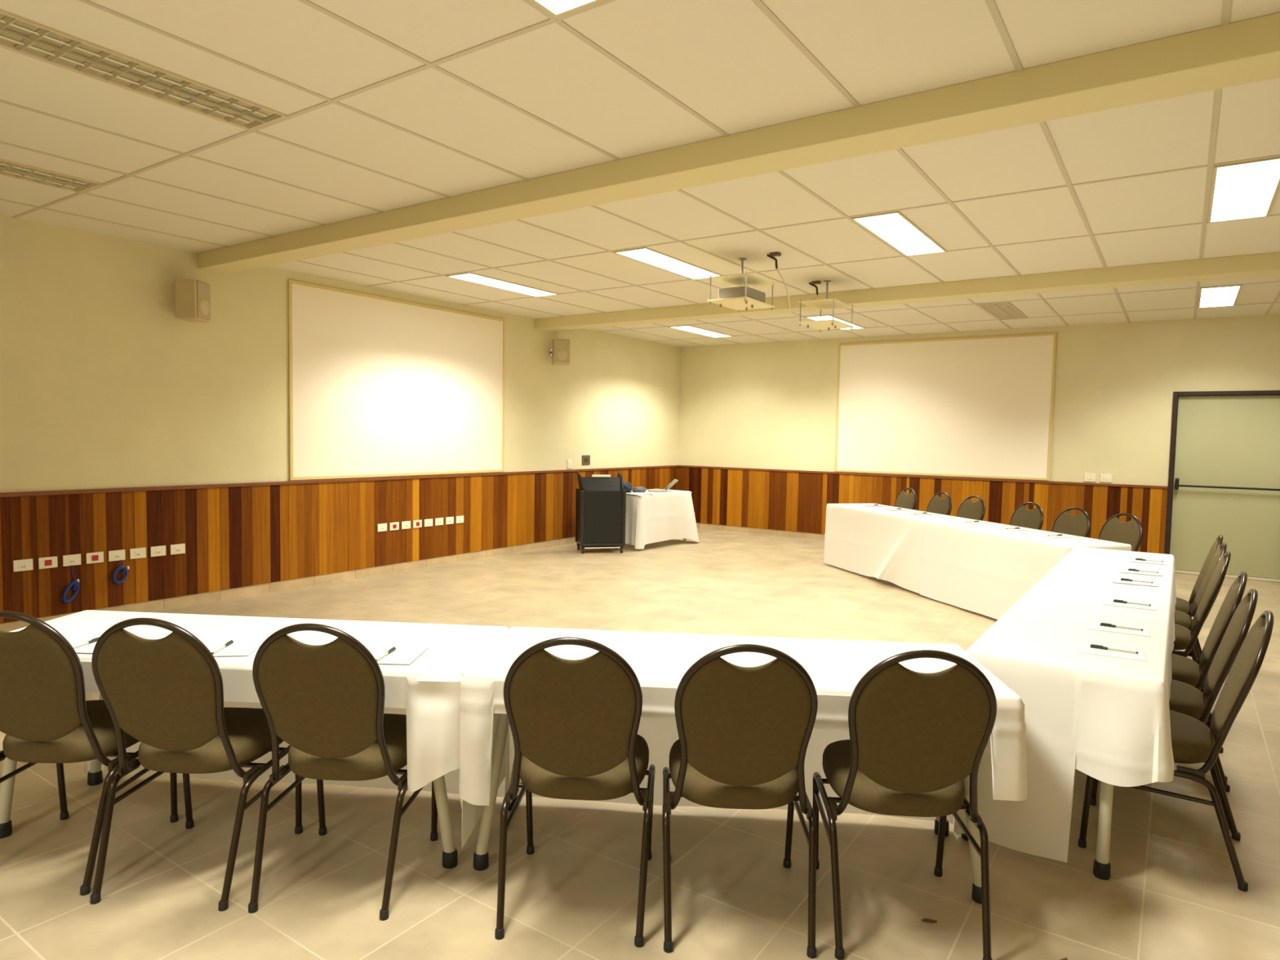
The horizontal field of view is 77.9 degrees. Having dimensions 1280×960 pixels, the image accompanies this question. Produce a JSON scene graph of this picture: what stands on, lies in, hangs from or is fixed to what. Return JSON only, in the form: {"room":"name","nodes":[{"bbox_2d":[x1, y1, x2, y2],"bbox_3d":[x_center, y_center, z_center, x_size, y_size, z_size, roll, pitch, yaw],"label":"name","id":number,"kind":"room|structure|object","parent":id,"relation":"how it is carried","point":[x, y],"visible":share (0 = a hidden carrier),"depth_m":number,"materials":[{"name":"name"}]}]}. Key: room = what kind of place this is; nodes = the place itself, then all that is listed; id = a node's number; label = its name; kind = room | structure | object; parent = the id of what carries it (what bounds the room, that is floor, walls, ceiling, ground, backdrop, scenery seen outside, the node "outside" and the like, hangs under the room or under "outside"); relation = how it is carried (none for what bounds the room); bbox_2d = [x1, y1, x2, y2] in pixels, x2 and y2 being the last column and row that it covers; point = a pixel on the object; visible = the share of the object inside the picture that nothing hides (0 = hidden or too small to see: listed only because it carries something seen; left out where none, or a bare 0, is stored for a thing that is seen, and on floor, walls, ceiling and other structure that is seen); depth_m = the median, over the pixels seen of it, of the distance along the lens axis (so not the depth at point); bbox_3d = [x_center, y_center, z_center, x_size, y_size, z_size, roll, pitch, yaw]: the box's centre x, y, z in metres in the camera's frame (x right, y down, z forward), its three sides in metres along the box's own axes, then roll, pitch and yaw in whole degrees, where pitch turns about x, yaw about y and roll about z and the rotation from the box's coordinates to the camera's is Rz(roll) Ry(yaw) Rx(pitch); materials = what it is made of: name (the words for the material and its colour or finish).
{"room":"conference room","nodes":[
{"label":"conference room","id":0,"kind":"room"},
{"bbox_2d":[0,214,680,493],"bbox_3d":[-3.715,-0.408,6.473,0.120,2.869,15.400,3,4,34],"label":"wall","id":1,"kind":"structure","parent":0,"point":[102,385],"depth_m":6.37,"materials":[{"name":"yellow paint"}]},
{"bbox_2d":[13,558,33,572],"bbox_3d":[-4.310,0.596,5.533,0.010,0.080,0.114,3,4,34],"label":"outlet plate","id":2,"kind":"object","parent":1,"relation":"attached to","point":[24,564],"visible":1,"depth_m":5.53,"materials":[{"name":"beige plastic"}]},
{"bbox_2d":[38,555,57,568],"bbox_3d":[-4.225,0.590,5.654,0.013,0.080,0.114,3,4,34],"label":"outlet plate","id":3,"kind":"object","parent":1,"relation":"attached to","point":[49,562],"visible":1,"depth_m":5.65,"materials":[{"name":"beige plastic"}]},
{"bbox_2d":[62,564,79,603],"bbox_3d":[-4.143,0.759,5.762,0.032,0.277,0.110,3,4,34],"label":"cable","id":4,"kind":"object","parent":1,"relation":"attached to","point":[76,583],"visible":1,"depth_m":5.76,"materials":[{"name":"blue plastic"}]},
{"bbox_2d":[62,554,80,566],"bbox_3d":[-4.143,0.585,5.776,0.010,0.080,0.114,3,4,34],"label":"outlet plate","id":5,"kind":"object","parent":1,"relation":"attached to","point":[73,559],"visible":1,"depth_m":5.77,"materials":[{"name":"beige plastic"}]},
{"bbox_2d":[85,551,103,564],"bbox_3d":[-4.059,0.580,5.897,0.013,0.080,0.114,3,4,34],"label":"outlet plate","id":6,"kind":"object","parent":1,"relation":"attached to","point":[98,557],"visible":1,"depth_m":5.89,"materials":[{"name":"beige plastic"}]},
{"bbox_2d":[108,549,124,561],"bbox_3d":[-3.977,0.574,6.019,0.010,0.080,0.114,3,4,34],"label":"outlet plate","id":7,"kind":"object","parent":1,"relation":"attached to","point":[115,555],"visible":1,"depth_m":6.01,"materials":[{"name":"beige plastic"}]},
{"bbox_2d":[112,560,128,584],"bbox_3d":[-3.956,0.701,6.032,0.032,0.186,0.115,3,4,34],"label":"cable","id":8,"kind":"object","parent":1,"relation":"attached to","point":[125,569],"visible":1,"depth_m":6.03,"materials":[{"name":"blue plastic"}]},
{"bbox_2d":[129,547,146,559],"bbox_3d":[-3.893,0.569,6.141,0.010,0.080,0.114,3,4,34],"label":"outlet plate","id":9,"kind":"object","parent":1,"relation":"attached to","point":[140,553],"visible":1,"depth_m":6.14,"materials":[{"name":"beige plastic"}]},
{"bbox_2d":[150,545,165,556],"bbox_3d":[-3.810,0.563,6.263,0.010,0.080,0.114,3,4,34],"label":"outlet plate","id":10,"kind":"object","parent":1,"relation":"attached to","point":[155,551],"visible":1,"depth_m":6.26,"materials":[{"name":"beige plastic"}]},
{"bbox_2d":[169,543,185,555],"bbox_3d":[-3.727,0.558,6.385,0.010,0.080,0.114,3,4,34],"label":"outlet plate","id":11,"kind":"object","parent":1,"relation":"attached to","point":[179,548],"visible":1,"depth_m":6.38,"materials":[{"name":"beige plastic"}]},
{"bbox_2d":[174,278,210,322],"bbox_3d":[-3.561,-1.416,6.262,0.255,0.310,0.213,1,3,2],"label":"wall speaker","id":12,"kind":"object","parent":1,"relation":"attached to","point":[192,296],"visible":1,"depth_m":6.16,"materials":[{"name":"beige plastic"}]},
{"bbox_2d":[196,280,210,319],"bbox_3d":[-3.444,-1.413,6.251,0.009,0.280,0.170,1,3,2],"label":"grille","id":13,"kind":"object","parent":12,"relation":"attached to","point":[203,293],"depth_m":6.24,"materials":[{"name":"beige fabric"}]},
{"bbox_2d":[0,536,577,631],"bbox_3d":[-3.686,0.983,6.515,0.012,0.087,15.200,3,4,34],"label":"baseboard","id":14,"kind":"structure","parent":1,"relation":"attached to","point":[182,601],"depth_m":7.29,"materials":[{"name":"wood"}]},
{"bbox_2d":[0,466,678,623],"bbox_3d":[-3.674,0.506,6.486,0.020,0.870,15.199,3,4,34],"label":"wainscoting","id":15,"kind":"structure","parent":1,"relation":"attached to","point":[237,536],"depth_m":6.92,"materials":[{"name":"brown wood"}]},
{"bbox_2d":[0,465,679,497],"bbox_3d":[-3.662,0.057,6.457,0.030,0.030,15.200,3,4,34],"label":"trim","id":16,"kind":"structure","parent":1,"relation":"attached to","point":[305,482],"depth_m":7.03,"materials":[{"name":"brown wood"}]},
{"bbox_2d":[377,523,386,532],"bbox_3d":[-2.609,0.481,8.017,0.010,0.080,0.114,3,4,34],"label":"outlet plate","id":17,"kind":"object","parent":1,"relation":"attached to","point":[383,526],"visible":1,"depth_m":8.01,"materials":[{"name":"beige plastic"}]},
{"bbox_2d":[389,521,399,530],"bbox_3d":[-2.524,0.476,8.139,0.013,0.080,0.114,3,4,34],"label":"outlet plate","id":18,"kind":"object","parent":1,"relation":"attached to","point":[393,526],"visible":1,"depth_m":8.13,"materials":[{"name":"beige plastic"}]},
{"bbox_2d":[288,279,505,480],"bbox_3d":[-2.384,-0.945,8.254,0.020,1.800,2.740,3,4,34],"label":"projection screen","id":19,"kind":"object","parent":1,"relation":"attached to","point":[380,386],"visible":1,"depth_m":8.03,"materials":[{"name":"beige fabric"}]},
{"bbox_2d":[549,338,570,364],"bbox_3d":[-1.012,-1.613,9.982,0.227,0.310,0.247,0,3,-17],"label":"wall speaker","id":20,"kind":"object","parent":1,"relation":"attached to","point":[560,352],"visible":1,"depth_m":9.88,"materials":[{"name":"beige plastic"}]},
{"bbox_2d":[555,339,568,363],"bbox_3d":[-0.967,-1.606,9.878,0.170,0.280,0.009,0,3,-17],"label":"grille","id":21,"kind":"object","parent":20,"relation":"attached to","point":[562,345],"depth_m":9.87,"materials":[{"name":"beige"}]},
{"bbox_2d":[0,0,1231,247],"bbox_3d":[-1.800,-1.470,0.556,9.600,0.004,7.683,3,4,34],"label":"ceiling grid","id":22,"kind":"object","parent":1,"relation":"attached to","point":[1226,4],"depth_m":3.26,"materials":[{"name":"beige metal"}]},
{"bbox_2d":[197,12,1279,274],"bbox_3d":[0.435,-1.555,3.827,9.600,0.126,0.240,3,4,34],"label":"ceiling beam","id":23,"kind":"structure","parent":1,"relation":"attached to","point":[1246,51],"depth_m":3.42,"materials":[{"name":"beige paint"}]},
{"bbox_2d":[297,88,1279,316],"bbox_3d":[1.583,-1.691,5.497,9.600,0.004,3.821,3,4,34],"label":"ceiling grid","id":24,"kind":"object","parent":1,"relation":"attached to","point":[1217,93],"depth_m":5.31,"materials":[{"name":"beige metal"}]},
{"bbox_2d":[534,252,1279,331],"bbox_3d":[2.728,-1.705,7.176,9.600,0.126,0.240,3,4,34],"label":"ceiling beam","id":25,"kind":"structure","parent":1,"relation":"attached to","point":[1264,264],"depth_m":6.90,"materials":[{"name":"beige paint"}]},
{"bbox_2d":[0,0,1279,346],"bbox_3d":[0.323,-1.661,3.653,9.800,0.100,15.400,3,4,34],"label":"ceiling","id":26,"kind":"structure","parent":0,"point":[726,61],"depth_m":3.85,"materials":[{"name":"beige tile"}]},
{"bbox_2d":[0,158,102,192],"bbox_3d":[-3.596,-1.706,4.191,0.300,0.013,1.211,3,4,34],"label":"recessed light","id":27,"kind":"object","parent":26,"relation":"in","point":[7,168],"visible":1,"depth_m":4.50,"materials":[{"name":"white metal"}]},
{"bbox_2d":[0,8,286,129],"bbox_3d":[-2.049,-1.617,3.135,0.300,0.013,1.211,3,4,34],"label":"recessed light","id":28,"kind":"object","parent":26,"relation":"in","point":[18,33],"visible":1,"depth_m":3.14,"materials":[{"name":"white metal"}]},
{"bbox_2d":[446,271,558,297],"bbox_3d":[-1.285,-1.859,7.566,0.300,0.010,1.211,3,4,34],"label":"recessed light","id":29,"kind":"object","parent":26,"relation":"in","point":[468,277],"visible":1,"depth_m":7.50,"materials":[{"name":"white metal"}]},
{"bbox_2d":[529,0,603,17],"bbox_3d":[-0.501,-1.530,2.080,0.300,0.010,1.211,3,4,34],"label":"recessed light","id":30,"kind":"object","parent":26,"relation":"in","point":[557,8],"visible":1,"depth_m":2.59,"materials":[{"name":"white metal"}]},
{"bbox_2d":[613,247,723,279],"bbox_3d":[0.262,-1.770,6.511,0.300,0.010,1.211,3,4,34],"label":"recessed light","id":31,"kind":"object","parent":26,"relation":"in","point":[647,255],"visible":0.91,"depth_m":6.43,"materials":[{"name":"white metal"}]},
{"bbox_2d":[668,324,733,337],"bbox_3d":[0.836,-1.998,10.665,0.300,0.010,1.211,3,4,34],"label":"recessed light","id":32,"kind":"object","parent":26,"relation":"in","point":[689,328],"visible":1,"depth_m":10.60,"materials":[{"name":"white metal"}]},
{"bbox_2d":[707,257,775,312],"bbox_3d":[0.799,-1.546,6.182,0.330,0.398,0.500,3,4,34],"label":"platform","id":33,"kind":"object","parent":26,"relation":"hanging from","point":[744,303],"visible":0.96,"depth_m":6.15,"materials":[{"name":"beige metal"}]},
{"bbox_2d":[717,285,765,302],"bbox_3d":[0.788,-1.432,6.194,0.272,0.096,0.340,3,4,34],"label":"projector","id":34,"kind":"object","parent":33,"relation":"on","point":[738,291],"visible":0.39,"depth_m":6.06,"materials":[{"name":"beige plastic"}]},
{"bbox_2d":[766,252,790,308],"bbox_3d":[1.057,-1.523,6.053,0.190,0.420,0.077,2,3,15],"label":"cable","id":35,"kind":"object","parent":26,"relation":"attached to","point":[772,255],"visible":1,"depth_m":6.05,"materials":[{"name":"black plastic"}]},
{"bbox_2d":[797,280,854,332],"bbox_3d":[1.670,-1.569,7.076,0.330,0.424,0.500,3,4,34],"label":"platform","id":36,"kind":"object","parent":26,"relation":"hanging from","point":[833,304],"visible":1,"depth_m":7.05,"materials":[{"name":"beige metal"}]},
{"bbox_2d":[804,315,865,329],"bbox_3d":[2.383,-1.909,9.610,0.300,0.010,1.211,3,4,34],"label":"recessed light","id":37,"kind":"object","parent":26,"relation":"in","point":[823,317],"visible":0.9,"depth_m":9.35,"materials":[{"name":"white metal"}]},
{"bbox_2d":[851,211,946,256],"bbox_3d":[1.809,-1.682,5.456,0.300,0.010,1.211,3,4,34],"label":"recessed light","id":38,"kind":"object","parent":26,"relation":"in","point":[894,228],"visible":1,"depth_m":5.38,"materials":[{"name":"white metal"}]},
{"bbox_2d":[977,302,1027,319],"bbox_3d":[3.931,-1.819,8.555,0.300,0.013,1.211,3,4,34],"label":"air vent","id":39,"kind":"object","parent":26,"relation":"in","point":[1002,310],"visible":1,"depth_m":8.51,"materials":[{"name":"white metal"}]},
{"bbox_2d":[1197,284,1242,307],"bbox_3d":[5.478,-1.732,7.500,0.300,0.010,1.211,3,4,34],"label":"recessed light","id":40,"kind":"object","parent":26,"relation":"in","point":[1226,295],"visible":1,"depth_m":7.43,"materials":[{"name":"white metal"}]},
{"bbox_2d":[1208,156,1279,222],"bbox_3d":[3.357,-1.593,4.401,0.300,0.010,1.211,3,4,34],"label":"recessed light","id":41,"kind":"object","parent":26,"relation":"in","point":[1248,189],"visible":1,"depth_m":4.33,"materials":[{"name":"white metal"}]},
{"bbox_2d":[0,528,1279,959],"bbox_3d":[0.269,1.303,3.822,9.800,0.100,15.400,3,4,34],"label":"floor","id":42,"kind":"structure","parent":0,"point":[1171,891],"depth_m":2.75,"materials":[{"name":"tile"}]},
{"bbox_2d":[0,610,178,895],"bbox_3d":[-1.929,0.828,2.686,0.454,0.900,0.565,1,3,0],"label":"banquet chair","id":43,"kind":"object","parent":42,"relation":"on","point":[46,717],"visible":0.9,"depth_m":2.49,"materials":[{"name":"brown fabric"}]},
{"bbox_2d":[90,617,302,911],"bbox_3d":[-1.449,0.840,2.629,0.454,0.900,0.565,1,3,3],"label":"banquet chair","id":44,"kind":"object","parent":42,"relation":"on","point":[166,693],"visible":0.96,"depth_m":2.43,"materials":[{"name":"brown fabric"}]},
{"bbox_2d":[0,693,457,868],"bbox_3d":[-1.434,0.924,2.888,1.710,0.702,0.581,1,3,5],"label":"folding table","id":45,"kind":"object","parent":42,"relation":"on","point":[95,776],"visible":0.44,"depth_m":2.78,"materials":[{"name":"grey metal"}]},
{"bbox_2d":[9,609,509,849],"bbox_3d":[-1.427,0.914,2.891,1.825,0.694,0.723,1,3,5],"label":"tablecloth","id":46,"kind":"object","parent":45,"relation":"on","point":[427,690],"visible":0.29,"depth_m":2.81,"materials":[{"name":"white fabric"}]},
{"bbox_2d":[71,635,101,653],"bbox_3d":[-1.857,0.563,2.717,0.150,0.003,0.210,1,3,2],"label":"notepad","id":47,"kind":"object","parent":46,"relation":"on","point":[87,648],"visible":0.29,"depth_m":2.67,"materials":[{"name":"white paper"}]},
{"bbox_2d":[208,638,266,656],"bbox_3d":[-1.386,0.572,2.712,0.150,0.003,0.210,1,3,-8],"label":"notepad","id":48,"kind":"object","parent":46,"relation":"on","point":[246,646],"visible":0.71,"depth_m":2.71,"materials":[{"name":"white paper"}]},
{"bbox_2d":[373,644,429,664],"bbox_3d":[-0.814,0.586,2.659,0.150,0.003,0.210,1,3,2],"label":"notepad","id":49,"kind":"object","parent":46,"relation":"on","point":[402,655],"visible":0.86,"depth_m":2.65,"materials":[{"name":"white paper"}]},
{"bbox_2d":[248,623,438,920],"bbox_3d":[-0.950,0.850,2.598,0.454,0.900,0.565,1,3,3],"label":"banquet chair","id":50,"kind":"object","parent":42,"relation":"on","point":[326,701],"visible":0.91,"depth_m":2.39,"materials":[{"name":"brown fabric"}]},
{"bbox_2d":[494,636,655,947],"bbox_3d":[-0.184,0.870,2.495,0.454,0.900,0.565,1,3,3],"label":"banquet chair","id":51,"kind":"object","parent":42,"relation":"on","point":[574,724],"visible":1,"depth_m":2.28,"materials":[{"name":"brown fabric"}]},
{"bbox_2d":[575,471,626,553],"bbox_3d":[-0.493,0.400,9.854,0.560,0.984,0.404,0,3,-14],"label":"lectern","id":52,"kind":"object","parent":42,"relation":"on","point":[600,502],"visible":1,"depth_m":9.69,"materials":[{"name":"black laminate"}]},
{"bbox_2d":[584,546,620,548],"bbox_3d":[-0.501,0.821,9.878,0.444,0.014,0.340,0,3,-14],"label":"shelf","id":53,"kind":"object","parent":52,"relation":"attached to","point":[585,547],"depth_m":9.73,"materials":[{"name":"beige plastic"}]},
{"bbox_2d":[627,491,692,550],"bbox_3d":[0.110,0.512,10.595,0.620,0.700,1.120,4,4,39],"label":"side table","id":54,"kind":"object","parent":42,"relation":"on","point":[684,540],"visible":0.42,"depth_m":10.37,"materials":[{"name":"beige laminate"}]},
{"bbox_2d":[625,489,699,549],"bbox_3d":[0.166,0.498,10.609,0.812,0.685,1.328,4,4,39],"label":"tablecloth","id":55,"kind":"object","parent":54,"relation":"on","point":[656,517],"visible":0.73,"depth_m":10.26,"materials":[{"name":"white fabric"}]},
{"bbox_2d":[622,481,631,492],"bbox_3d":[-0.197,0.091,10.362,0.196,0.139,0.173,2,3,17],"label":"cloth bundle","id":56,"kind":"object","parent":55,"relation":"on","point":[627,486],"visible":0.58,"depth_m":10.30,"materials":[{"name":"grey"}]},
{"bbox_2d":[647,479,678,492],"bbox_3d":[0.308,0.071,10.667,0.378,0.162,0.300,1,3,-6],"label":"laptop","id":57,"kind":"object","parent":55,"relation":"on","point":[673,482],"visible":1,"depth_m":10.60,"materials":[{"name":"grey"}]},
{"bbox_2d":[462,628,982,904],"bbox_3d":[0.296,0.964,2.739,1.710,0.702,0.581,1,3,5],"label":"folding table","id":58,"kind":"object","parent":42,"relation":"on","point":[481,859],"visible":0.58,"depth_m":2.63,"materials":[{"name":"beige paint"}]},
{"bbox_2d":[458,626,1026,823],"bbox_3d":[0.314,0.951,2.731,1.745,0.689,0.673,1,3,5],"label":"tablecloth","id":59,"kind":"object","parent":58,"relation":"on","point":[660,661],"visible":0.34,"depth_m":2.65,"materials":[{"name":"white fabric"}]},
{"bbox_2d":[662,644,817,958],"bbox_3d":[0.299,0.881,2.456,0.454,0.900,0.565,1,3,2],"label":"banquet chair","id":60,"kind":"object","parent":42,"relation":"on","point":[744,733],"visible":1,"depth_m":2.24,"materials":[{"name":"brown fabric"}]},
{"bbox_2d":[812,649,996,959],"bbox_3d":[0.792,0.892,2.430,0.454,0.900,0.565,1,3,4],"label":"banquet chair","id":61,"kind":"object","parent":42,"relation":"on","point":[915,737],"visible":1,"depth_m":2.22,"materials":[{"name":"brown fabric"}]},
{"bbox_2d":[893,487,916,510],"bbox_3d":[2.894,0.540,9.248,0.565,0.900,0.454,0,3,-15],"label":"banquet chair","id":62,"kind":"object","parent":42,"relation":"on","point":[904,500],"visible":0.38,"depth_m":9.25,"materials":[{"name":"brown fabric"}]},
{"bbox_2d":[926,491,951,515],"bbox_3d":[3.062,0.577,8.642,0.565,0.900,0.454,0,3,-15],"label":"banquet chair","id":63,"kind":"object","parent":42,"relation":"on","point":[937,504],"visible":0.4,"depth_m":8.65,"materials":[{"name":"brown fabric"}]},
{"bbox_2d":[956,495,985,520],"bbox_3d":[3.200,0.609,8.142,0.565,0.900,0.454,0,3,-15],"label":"banquet chair","id":64,"kind":"object","parent":42,"relation":"on","point":[970,509],"visible":0.36,"depth_m":8.15,"materials":[{"name":"brown fabric"}]},
{"bbox_2d":[1009,502,1043,529],"bbox_3d":[3.407,0.655,7.392,0.565,0.900,0.454,0,3,-15],"label":"banquet chair","id":65,"kind":"object","parent":42,"relation":"on","point":[1022,517],"visible":0.36,"depth_m":7.40,"materials":[{"name":"brown fabric"}]},
{"bbox_2d":[961,781,1113,879],"bbox_3d":[1.898,0.954,3.425,0.581,0.702,1.710,3,4,34],"label":"folding table","id":66,"kind":"object","parent":42,"relation":"on","point":[1101,866],"visible":0.2,"depth_m":2.67,"materials":[{"name":"beige paint"}]},
{"bbox_2d":[953,581,1173,862],"bbox_3d":[1.904,0.935,3.412,0.668,0.680,1.832,3,4,34],"label":"tablecloth","id":67,"kind":"object","parent":66,"relation":"on","point":[1104,718],"visible":0.84,"depth_m":2.71,"materials":[{"name":"white fabric"}]},
{"bbox_2d":[1077,642,1146,661],"bbox_3d":[1.702,0.620,2.863,0.210,0.003,0.150,3,4,29],"label":"notepad","id":68,"kind":"object","parent":67,"relation":"on","point":[1086,648],"visible":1,"depth_m":2.84,"materials":[{"name":"white paper"}]},
{"bbox_2d":[1090,644,1137,653],"bbox_3d":[1.716,0.612,2.867,0.149,0.013,0.010,3,4,33],"label":"pen","id":69,"kind":"object","parent":68,"relation":"on","point":[1092,646],"visible":1,"depth_m":2.87,"materials":[{"name":"grey plastic"}]},
{"bbox_2d":[1088,621,1150,636],"bbox_3d":[1.941,0.604,3.214,0.210,0.003,0.150,3,4,30],"label":"notepad","id":70,"kind":"object","parent":67,"relation":"on","point":[1092,625],"visible":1,"depth_m":3.19,"materials":[{"name":"white paper"}]},
{"bbox_2d":[1100,622,1142,631],"bbox_3d":[1.956,0.597,3.218,0.149,0.013,0.010,3,4,35],"label":"pen","id":71,"kind":"object","parent":70,"relation":"on","point":[1101,624],"visible":1,"depth_m":3.23,"materials":[{"name":"grey"}]},
{"bbox_2d":[1102,598,1156,610],"bbox_3d":[2.288,0.582,3.704,0.210,0.003,0.150,3,4,32],"label":"notepad","id":72,"kind":"object","parent":67,"relation":"on","point":[1106,602],"visible":0.93,"depth_m":3.68,"materials":[{"name":"white paper"}]},
{"bbox_2d":[1051,506,1090,537],"bbox_3d":[3.548,0.687,6.882,0.565,0.900,0.454,0,3,-15],"label":"banquet chair","id":73,"kind":"object","parent":42,"relation":"on","point":[1079,525],"visible":0.33,"depth_m":6.89,"materials":[{"name":"brown fabric"}]},
{"bbox_2d":[1097,512,1142,551],"bbox_3d":[3.684,0.718,6.391,0.565,0.900,0.454,0,3,-15],"label":"banquet chair","id":74,"kind":"object","parent":42,"relation":"on","point":[1131,532],"visible":0.31,"depth_m":6.40,"materials":[{"name":"brown fabric"}]},
{"bbox_2d":[1077,610,1274,891],"bbox_3d":[1.923,0.886,2.890,0.565,0.900,0.454,3,4,34],"label":"banquet chair","id":75,"kind":"object","parent":42,"relation":"on","point":[1192,740],"visible":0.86,"depth_m":2.71,"materials":[{"name":"brown fabric"}]},
{"bbox_2d":[1174,534,1222,668],"bbox_3d":[3.434,0.783,5.173,0.565,0.900,0.454,3,4,34],"label":"banquet chair","id":76,"kind":"object","parent":42,"relation":"on","point":[1182,605],"visible":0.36,"depth_m":5.00,"materials":[{"name":"brown metal"}]},
{"bbox_2d":[1172,542,1226,671],"bbox_3d":[3.167,0.800,4.782,0.565,0.900,0.454,3,4,33],"label":"banquet chair","id":77,"kind":"object","parent":42,"relation":"on","point":[1181,618],"visible":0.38,"depth_m":4.61,"materials":[{"name":"brown metal"}]},
{"bbox_2d":[1172,551,1231,700],"bbox_3d":[2.904,0.818,4.398,0.565,0.900,0.454,3,4,34],"label":"banquet chair","id":78,"kind":"object","parent":42,"relation":"on","point":[1184,639],"visible":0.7,"depth_m":4.18,"materials":[{"name":"brown metal"}]},
{"bbox_2d":[1171,571,1247,781],"bbox_3d":[2.473,0.848,3.724,0.565,0.900,0.454,3,4,34],"label":"banquet chair","id":79,"kind":"object","parent":42,"relation":"on","point":[1184,669],"visible":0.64,"depth_m":3.54,"materials":[{"name":"brown fabric"}]},
{"bbox_2d":[1168,588,1257,830],"bbox_3d":[2.190,0.867,3.301,0.565,0.900,0.454,3,4,34],"label":"banquet chair","id":80,"kind":"object","parent":42,"relation":"on","point":[1186,699],"visible":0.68,"depth_m":3.12,"materials":[{"name":"brown fabric"}]},
{"bbox_3d":[2.897,0.888,4.885,0.581,0.702,1.710,3,4,34],"label":"folding table","id":81,"kind":"object","parent":42,"relation":"on","visible":0},
{"bbox_2d":[1039,546,1176,641],"bbox_3d":[2.918,0.871,4.889,0.639,0.680,1.823,3,4,34],"label":"tablecloth","id":82,"kind":"object","parent":81,"relation":"on","point":[1082,566],"visible":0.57,"depth_m":4.71,"materials":[{"name":"white fabric"}]},
{"bbox_2d":[1111,577,1159,586],"bbox_3d":[2.687,0.555,4.302,0.210,0.003,0.150,3,4,29],"label":"notepad","id":83,"kind":"object","parent":82,"relation":"on","point":[1113,580],"visible":0.93,"depth_m":4.28,"materials":[{"name":"white paper"}]},
{"bbox_2d":[1120,568,1163,576],"bbox_3d":[2.936,0.540,4.640,0.210,0.003,0.150,3,4,30],"label":"notepad","id":84,"kind":"object","parent":82,"relation":"on","point":[1123,571],"visible":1,"depth_m":4.61,"materials":[{"name":"white paper"}]},
{"bbox_2d":[1128,558,1167,564],"bbox_3d":[3.247,0.522,5.069,0.210,0.003,0.150,3,4,32],"label":"notepad","id":85,"kind":"object","parent":82,"relation":"on","point":[1134,560],"visible":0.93,"depth_m":5.04,"materials":[{"name":"white paper"}]},
{"bbox_3d":[2.681,0.682,8.424,0.581,0.702,1.710,0,3,-15],"label":"folding table","id":86,"kind":"object","parent":42,"relation":"on","visible":0},
{"bbox_2d":[823,503,975,593],"bbox_3d":[2.655,0.670,8.369,0.708,0.685,1.869,0,3,-15],"label":"tablecloth","id":87,"kind":"object","parent":86,"relation":"on","point":[877,542],"visible":0.73,"depth_m":8.14,"materials":[{"name":"white fabric"}]},
{"bbox_3d":[3.152,0.788,6.721,0.581,0.702,1.710,0,3,-15],"label":"folding table","id":88,"kind":"object","parent":42,"relation":"on","visible":0},
{"bbox_2d":[920,520,1131,619],"bbox_3d":[3.156,0.779,6.676,0.646,0.694,1.715,0,3,-15],"label":"tablecloth","id":89,"kind":"object","parent":88,"relation":"on","point":[984,569],"visible":0.74,"depth_m":6.58,"materials":[{"name":"white fabric"}]},
{"bbox_2d":[678,314,1279,554],"bbox_3d":[4.620,-0.462,10.054,9.600,2.869,0.120,3,4,34],"label":"wall","id":90,"kind":"structure","parent":0,"point":[767,405],"depth_m":9.56,"materials":[{"name":"yellow paint"}]},
{"bbox_2d":[696,522,825,540],"bbox_3d":[4.562,0.930,10.076,9.588,0.087,0.012,3,4,34],"label":"baseboard","id":91,"kind":"structure","parent":90,"relation":"attached to","point":[703,526],"depth_m":11.93,"materials":[{"name":"tile"}]},
{"bbox_2d":[678,466,1168,554],"bbox_3d":[3.317,0.380,10.899,6.541,0.870,0.020,3,4,34],"label":"wainscoting","id":92,"kind":"structure","parent":90,"relation":"attached to","point":[791,501],"depth_m":10.93,"materials":[{"name":"brown wood"}]},
{"bbox_2d":[679,465,1168,488],"bbox_3d":[3.327,-0.068,10.866,6.530,0.030,0.030,3,4,34],"label":"trim","id":93,"kind":"structure","parent":90,"relation":"attached to","point":[685,466],"depth_m":10.39,"materials":[{"name":"brown wood"}]},
{"bbox_2d":[601,280,1279,346],"bbox_3d":[3.704,-1.830,8.597,9.600,0.004,3.216,3,4,34],"label":"trim","id":94,"kind":"structure","parent":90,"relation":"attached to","point":[1197,287],"depth_m":8.75,"materials":[{"name":"beige"}]},
{"bbox_2d":[834,332,1057,480],"bbox_3d":[3.911,-0.954,10.431,2.740,1.800,0.020,3,4,34],"label":"projection screen","id":95,"kind":"object","parent":90,"relation":"attached to","point":[977,406],"visible":1,"depth_m":10.34,"materials":[{"name":"beige fabric"}]},
{"bbox_2d":[1084,472,1096,481],"bbox_3d":[5.382,-0.031,9.470,0.120,0.100,0.014,3,4,34],"label":"light switch","id":96,"kind":"object","parent":90,"relation":"attached to","point":[1087,477],"visible":1,"depth_m":9.47,"materials":[{"name":"beige plastic"}]},
{"bbox_2d":[1100,473,1111,482],"bbox_3d":[5.520,-0.023,9.377,0.120,0.100,0.014,3,4,34],"label":"light switch","id":97,"kind":"object","parent":90,"relation":"attached to","point":[1104,477],"visible":1,"depth_m":9.37,"materials":[{"name":"beige plastic"}]},
{"bbox_2d":[1164,390,1279,582],"bbox_3d":[6.496,0.053,8.744,1.100,2.060,0.140,3,4,34],"label":"door","id":98,"kind":"structure","parent":90,"relation":"in","point":[1226,475],"depth_m":8.75,"materials":[{"name":"green"}]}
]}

